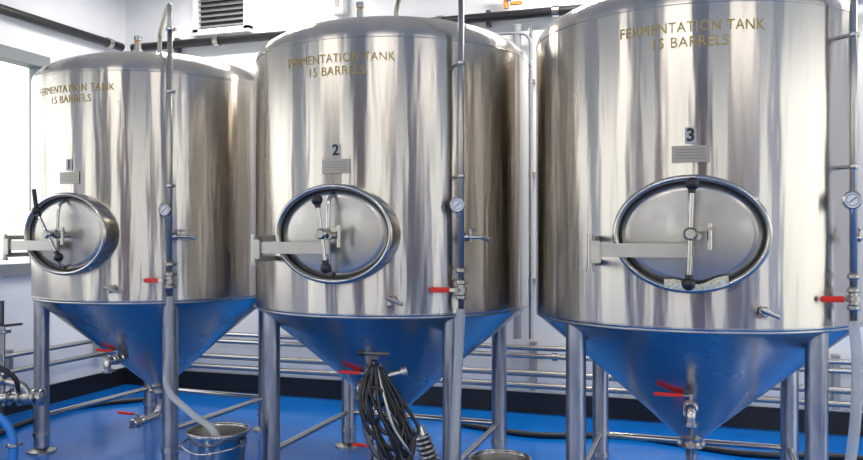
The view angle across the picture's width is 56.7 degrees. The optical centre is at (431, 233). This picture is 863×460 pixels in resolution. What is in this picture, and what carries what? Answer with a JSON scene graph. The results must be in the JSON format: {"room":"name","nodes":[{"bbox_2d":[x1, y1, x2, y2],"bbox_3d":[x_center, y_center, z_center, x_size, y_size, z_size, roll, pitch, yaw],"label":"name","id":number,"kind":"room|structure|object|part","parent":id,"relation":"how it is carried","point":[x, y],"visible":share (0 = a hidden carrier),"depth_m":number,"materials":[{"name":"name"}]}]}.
{"room":"processing plant","nodes":[
{"label":"processing plant","id":0,"kind":"room"},
{"bbox_2d":[0,0,125,391],"bbox_3d":[-4.145,-0.450,3.258,0.150,3.600,8.400,0,0,18],"label":"wall","id":1,"kind":"structure","parent":0,"point":[104,18],"depth_m":6.38,"materials":[{"name":"white paint"}]},
{"bbox_2d":[0,44,49,276],"bbox_3d":[-3.537,-0.540,4.963,0.140,1.710,2.920,0,0,18],"label":"window","id":2,"kind":"structure","parent":1,"relation":"in","point":[34,62],"depth_m":6.10,"materials":[{"name":"grey"}]},
{"bbox_2d":[5,339,107,377],"bbox_3d":[-3.212,0.950,5.582,0.110,0.200,3.000,0,0,18],"label":"pipe","id":3,"kind":"object","parent":1,"relation":"attached to","point":[9,354],"visible":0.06,"depth_m":6.27,"materials":[{"name":"silver metal"}]},
{"bbox_2d":[0,4,124,50],"bbox_3d":[-3.982,-1.629,3.288,0.090,0.131,7.960,0,0,18],"label":"pipe","id":4,"kind":"object","parent":1,"relation":"attached to","point":[107,42],"visible":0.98,"depth_m":6.35,"materials":[{"name":"black metal"}]},
{"bbox_2d":[4,367,125,415],"bbox_3d":[-4.062,1.275,3.230,0.024,0.150,8.350,0,0,18],"label":"baseboard","id":5,"kind":"structure","parent":1,"relation":"attached to","point":[69,389],"depth_m":6.65,"materials":[{"name":"black"}]},
{"bbox_2d":[0,384,862,459],"bbox_3d":[0.239,1.400,1.816,9.380,0.100,8.700,0,0,18],"label":"floor","id":6,"kind":"structure","parent":0,"point":[92,433],"depth_m":5.36,"materials":[{"name":"blue paint"}]},
{"bbox_2d":[0,300,46,459],"bbox_3d":[-2.478,0.860,4.388,0.723,0.980,0.284,0,0,0],"label":"pump","id":7,"kind":"object","parent":6,"relation":"on","point":[23,394],"visible":1,"depth_m":4.33,"materials":[{"name":"silver metal"}]},
{"bbox_2d":[0,397,143,435],"bbox_3d":[-2.770,1.330,5.389,0.460,0.040,2.517,0,0,18],"label":"hose","id":8,"kind":"object","parent":6,"relation":"on","point":[17,425],"visible":0.48,"depth_m":6.27,"materials":[{"name":"black rubber"}]},
{"bbox_2d":[2,3,261,459],"bbox_3d":[-1.611,0.013,5.068,1.947,2.675,1.697,0,0,21],"label":"tank","id":9,"kind":"object","parent":6,"relation":"on","point":[140,223],"visible":0.89,"depth_m":4.58,"materials":[{"name":"silver metal"}]},
{"bbox_3d":[-2.062,0.000,4.518,0.556,0.422,0.026,0,0,21],"label":"manway door","id":10,"kind":"part","parent":9,"relation":"part of","materials":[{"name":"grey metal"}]},
{"bbox_3d":[-2.055,-0.319,4.537,0.144,0.067,0.003,0,0,21],"label":"name plate","id":11,"kind":"part","parent":9,"relation":"part of","materials":[{"name":"silver metal"}]},
{"bbox_2d":[180,422,249,459],"bbox_3d":[-1.064,1.159,3.974,0.324,0.381,0.328,0,0,18],"label":"bucket","id":12,"kind":"object","parent":6,"relation":"on","point":[232,442],"visible":0.98,"depth_m":3.88,"materials":[{"name":"grey metal"}]},
{"bbox_2d":[357,350,420,459],"bbox_3d":[-0.193,0.940,3.620,0.288,0.820,0.270,0,0,0],"label":"cables","id":13,"kind":"object","parent":6,"relation":"on","point":[376,382],"visible":1,"depth_m":3.58,"materials":[{"name":"black rubber"}]},
{"bbox_3d":[-0.200,0.940,3.620,0.276,0.820,0.270,0,0,0],"label":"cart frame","id":14,"kind":"part","parent":13,"relation":"part of","materials":[{"name":"rubber"}]},
{"bbox_3d":[-0.194,0.920,3.620,0.247,0.630,0.170,0,0,0],"label":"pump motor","id":15,"kind":"part","parent":13,"relation":"part of","materials":[{"name":"rubber"}]},
{"bbox_2d":[250,0,528,459],"bbox_3d":[-0.242,0.015,4.385,1.503,2.680,1.683,0,0,18],"label":"tank","id":16,"kind":"object","parent":6,"relation":"on","point":[392,151],"visible":0.89,"depth_m":3.80,"materials":[{"name":"silver metal"}]},
{"bbox_3d":[-0.456,0.000,3.736,0.556,0.422,0.026,0,0,18],"label":"manway door","id":17,"kind":"part","parent":16,"relation":"part of","materials":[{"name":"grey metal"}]},
{"bbox_3d":[-0.450,-0.319,3.755,0.144,0.067,0.003,0,0,18],"label":"name plate","id":18,"kind":"part","parent":16,"relation":"part of","materials":[{"name":"silver metal"}]},
{"bbox_2d":[413,425,438,459],"bbox_3d":[-0.006,1.139,3.877,0.178,0.421,0.110,0,0,18],"label":"metal hose","id":19,"kind":"object","parent":16,"relation":"attached to","point":[425,445],"visible":0.96,"depth_m":3.85,"materials":[{"name":"grey metal"}]},
{"bbox_2d":[468,449,531,459],"bbox_3d":[0.308,1.179,3.614,0.296,0.341,0.300,0,0,18],"label":"bucket","id":20,"kind":"object","parent":6,"relation":"on","point":[488,454],"visible":1,"depth_m":3.73,"materials":[{"name":"grey metal"}]},
{"bbox_2d":[461,423,862,459],"bbox_3d":[1.564,1.330,5.041,3.038,0.040,0.287,0,0,24],"label":"hose","id":21,"kind":"object","parent":6,"relation":"on","point":[737,452],"visible":0.55,"depth_m":4.95,"materials":[{"name":"black rubber"}]},
{"bbox_2d":[536,0,862,459],"bbox_3d":[1.242,0.013,3.798,1.592,2.677,1.694,0,0,38],"label":"tank","id":22,"kind":"object","parent":6,"relation":"on","point":[699,163],"visible":1,"depth_m":3.24,"materials":[{"name":"silver metal"}]},
{"bbox_3d":[1.031,-0.319,3.184,0.144,0.067,0.003,0,0,18],"label":"name plate","id":23,"kind":"part","parent":22,"relation":"part of","materials":[{"name":"silver metal"}]},
{"bbox_3d":[1.025,0.000,3.165,0.556,0.422,0.026,0,0,18],"label":"manway door","id":24,"kind":"part","parent":22,"relation":"part of","materials":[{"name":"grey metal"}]},
{"bbox_2d":[126,0,862,412],"bbox_3d":[1.574,-0.450,5.877,9.080,3.600,0.150,0,0,18],"label":"wall","id":25,"kind":"structure","parent":0,"point":[143,17],"depth_m":6.41,"materials":[{"name":"white paint"}]},
{"bbox_2d":[193,0,252,37],"bbox_3d":[-1.794,-1.965,6.869,0.550,0.500,0.070,0,0,18],"label":"air vent","id":26,"kind":"object","parent":25,"relation":"in","point":[210,17],"visible":1,"depth_m":6.87,"materials":[{"name":"grey metal"}]},
{"bbox_2d":[331,0,346,15],"bbox_3d":[-0.753,-1.870,6.513,0.120,0.160,0.086,0,0,18],"label":"electrical box","id":27,"kind":"object","parent":25,"relation":"attached to","point":[338,7],"visible":1,"depth_m":6.48,"materials":[{"name":"white plastic"}]},
{"bbox_2d":[130,4,584,52],"bbox_3d":[1.550,-1.650,5.738,8.840,0.120,0.120,0,0,18],"label":"pipe","id":28,"kind":"object","parent":25,"relation":"attached to","point":[555,11],"visible":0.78,"depth_m":6.17,"materials":[{"name":"black metal"}]},
{"bbox_2d":[126,368,862,435],"bbox_3d":[1.547,1.275,5.795,9.080,0.150,0.024,0,0,18],"label":"baseboard","id":29,"kind":"structure","parent":25,"relation":"attached to","point":[757,417],"depth_m":6.14,"materials":[{"name":"black"}]},
{"bbox_2d":[496,0,535,338],"bbox_3d":[0.543,-0.522,6.069,0.480,2.624,0.120,0,0,18],"label":"conduit","id":30,"kind":"object","parent":25,"relation":"attached to","point":[516,33],"visible":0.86,"depth_m":6.01,"materials":[{"name":"grey plastic"}]},
{"bbox_2d":[187,332,862,409],"bbox_3d":[1.553,0.990,5.732,8.630,0.360,0.120,0,0,18],"label":"pipe","id":31,"kind":"object","parent":25,"relation":"attached to","point":[835,390],"visible":0.23,"depth_m":5.98,"materials":[{"name":"silver metal"}]}
]}

